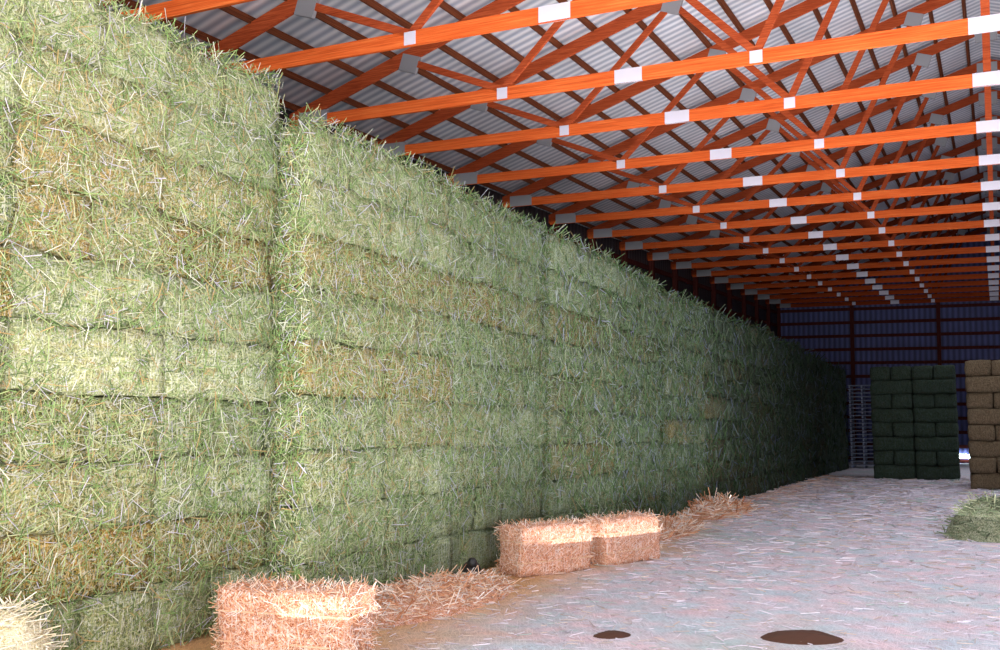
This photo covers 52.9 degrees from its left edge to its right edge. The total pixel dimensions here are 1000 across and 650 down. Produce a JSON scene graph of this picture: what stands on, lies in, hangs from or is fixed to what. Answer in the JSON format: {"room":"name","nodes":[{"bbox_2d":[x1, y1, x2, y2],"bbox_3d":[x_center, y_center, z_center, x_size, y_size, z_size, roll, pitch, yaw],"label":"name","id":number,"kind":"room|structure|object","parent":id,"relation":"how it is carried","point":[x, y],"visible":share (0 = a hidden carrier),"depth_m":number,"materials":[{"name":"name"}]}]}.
{"room":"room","nodes":[
{"label":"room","id":0,"kind":"room"},
{"bbox_2d":[105,0,999,299],"bbox_3d":[9.692,-4.303,20.033,19.477,5.416,54.584,-3,-7,26],"label":"roof","id":1,"kind":"structure","parent":0,"point":[672,30],"depth_m":18.14,"materials":[{"name":"grey metal"}]},
{"bbox_2d":[155,462,999,649],"bbox_3d":[9.080,3.492,18.674,28.000,0.232,70.001,-3,-7,25],"label":"floor","id":2,"kind":"structure","parent":0,"point":[447,631],"depth_m":8.70,"materials":[{"name":"grey concrete"}]},
{"bbox_2d":[0,591,70,649],"bbox_3d":[-2.657,1.734,5.393,0.659,0.590,0.898,-3,-7,25],"label":"straw","id":3,"kind":"object","parent":2,"relation":"on","point":[18,631],"depth_m":5.40,"materials":[{"name":"beige plant"}]},
{"bbox_2d":[208,571,382,649],"bbox_3d":[-1.298,1.881,6.429,1.064,0.555,0.550,-2,-6,18],"label":"bale","id":4,"kind":"object","parent":2,"relation":"on","point":[269,614],"visible":1,"depth_m":6.26,"materials":[{"name":"beige plant"}]},
{"bbox_2d":[0,0,850,649],"bbox_3d":[3.101,1.555,21.497,4.164,4.476,38.579,-3,-7,25],"label":"stack","id":5,"kind":"object","parent":2,"relation":"on","point":[234,341],"visible":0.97,"depth_m":7.79,"materials":[{"name":"green plant"}]},
{"bbox_2d":[373,565,521,628],"bbox_3d":[-0.611,2.211,8.511,1.223,0.290,2.740,-3,-7,25],"label":"straw","id":6,"kind":"object","parent":2,"relation":"on","point":[427,598],"depth_m":8.19,"materials":[{"name":"beige plant"}]},
{"bbox_2d":[462,557,480,574],"bbox_3d":[-0.269,2.314,9.492,0.182,0.268,0.430,0,-6,-4],"label":"bird","id":7,"kind":"object","parent":6,"relation":"on","point":[472,563],"visible":0.64,"depth_m":9.36},
{"bbox_2d":[279,108,776,336],"bbox_3d":[1.339,1.290,23.804,0.040,7.812,53.695,-2,-4,26],"label":"siding","id":8,"kind":"object","parent":2,"relation":"on","point":[640,255],"depth_m":29.65,"materials":[{"name":"grey metal"}]},
{"bbox_2d":[97,0,999,306],"bbox_3d":[9.717,-4.238,20.017,19.040,3.344,53.340,-2,-4,26],"label":"roof truss","id":9,"kind":"object","parent":8,"relation":"on","point":[526,69],"depth_m":18.85,"materials":[{"name":"orange metal"}]},
{"bbox_2d":[115,0,982,293],"bbox_3d":[9.717,-4.359,20.025,18.446,3.045,54.295,-2,-4,26],"label":"roof purlins","id":10,"kind":"structure","parent":9,"relation":"on","point":[373,4],"depth_m":17.51,"materials":[{"name":"orange metal"}]},
{"bbox_2d":[121,0,999,307],"bbox_3d":[9.717,-2.671,19.917,18.580,0.170,53.340,-2,-4,26],"label":"roof truss bottom chords","id":11,"kind":"object","parent":9,"relation":"attached to","point":[173,8],"depth_m":16.93,"materials":[{"name":"orange metal"}]},
{"bbox_2d":[215,0,999,307],"bbox_3d":[9.717,-4.206,20.015,18.280,3.247,53.352,-2,-4,26],"label":"plates","id":12,"kind":"object","parent":9,"relation":"attached to","point":[304,8],"depth_m":19.49,"materials":[{"name":"silver metal"}]},
{"bbox_2d":[494,515,597,577],"bbox_3d":[0.470,2.278,10.375,1.093,0.599,0.541,5,-8,-38],"label":"bale","id":13,"kind":"object","parent":2,"relation":"on","point":[536,548],"visible":1,"depth_m":10.16,"materials":[{"name":"beige plant"}]},
{"bbox_2d":[580,508,663,565],"bbox_3d":[1.346,2.366,11.233,1.086,0.586,0.543,6,-8,-44],"label":"bale","id":14,"kind":"object","parent":2,"relation":"on","point":[630,537],"visible":0.89,"depth_m":11.00,"materials":[{"name":"beige plant"}]},
{"bbox_2d":[651,509,711,541],"bbox_3d":[2.192,2.789,14.189,1.302,0.318,3.472,-3,-7,25],"label":"straw","id":15,"kind":"object","parent":2,"relation":"on","point":[676,527],"depth_m":13.95,"materials":[{"name":"beige plant"}]},
{"bbox_2d":[372,475,999,649],"bbox_3d":[6.827,3.194,17.068,6.961,0.082,30.226,-3,-7,25],"label":"straw","id":16,"kind":"object","parent":2,"relation":"attached to","point":[800,487],"visible":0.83,"depth_m":12.94,"materials":[{"name":"beige plant"}]},
{"bbox_2d":[676,487,763,520],"bbox_3d":[3.769,3.066,17.498,1.370,0.455,3.177,-3,-7,25],"label":"straw","id":17,"kind":"object","parent":2,"relation":"on","point":[707,509],"depth_m":16.90,"materials":[{"name":"beige plant"}]},
{"bbox_2d":[760,630,843,644],"bbox_3d":[2.108,2.169,7.031,0.600,0.065,0.440,0,-6,3],"label":"stain","id":18,"kind":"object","parent":2,"relation":"on","point":[797,637],"depth_m":6.93,"materials":[{"name":"brown"}]},
{"bbox_2d":[848,385,874,467],"bbox_3d":[14.070,3.913,38.860,1.000,3.155,1.000,-3,-7,25],"label":"pallet stack","id":19,"kind":"object","parent":2,"relation":"on","point":[865,460],"visible":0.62,"depth_m":38.68,"materials":[{"name":"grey wood"}]},
{"bbox_2d":[870,365,960,480],"bbox_3d":[12.647,2.969,30.587,2.376,3.392,2.446,-3,-7,25],"label":"stack","id":20,"kind":"object","parent":2,"relation":"on","point":[914,413],"visible":1,"depth_m":29.54,"materials":[{"name":"green plant"}]},
{"bbox_2d":[935,490,999,542],"bbox_3d":[6.657,2.547,13.568,1.487,0.670,1.447,-3,-7,25],"label":"hay","id":21,"kind":"object","parent":2,"relation":"on","point":[978,520],"visible":1,"depth_m":13.35},
{"bbox_2d":[964,360,999,489],"bbox_3d":[13.089,2.507,25.294,2.432,3.227,2.444,-3,-7,25],"label":"stack","id":22,"kind":"object","parent":2,"relation":"on","point":[982,380],"visible":0.98,"depth_m":24.61,"materials":[{"name":"brown plant"}]},
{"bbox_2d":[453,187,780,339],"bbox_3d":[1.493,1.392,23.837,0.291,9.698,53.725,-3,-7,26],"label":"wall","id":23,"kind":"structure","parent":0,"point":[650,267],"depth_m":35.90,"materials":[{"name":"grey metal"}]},
{"bbox_2d":[780,228,999,462],"bbox_3d":[21.580,0.912,43.800,19.070,11.113,0.432,-3,-7,26],"label":"wall","id":24,"kind":"structure","parent":0,"point":[983,311],"depth_m":45.46,"materials":[{"name":"metal"}]},
{"bbox_2d":[959,454,969,457],"bbox_3d":[20.311,5.738,43.941,0.553,0.170,0.026,-3,-7,26],"label":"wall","id":25,"kind":"structure","parent":0,"point":[960,455],"depth_m":43.95,"materials":[{"name":"white"}]}
]}

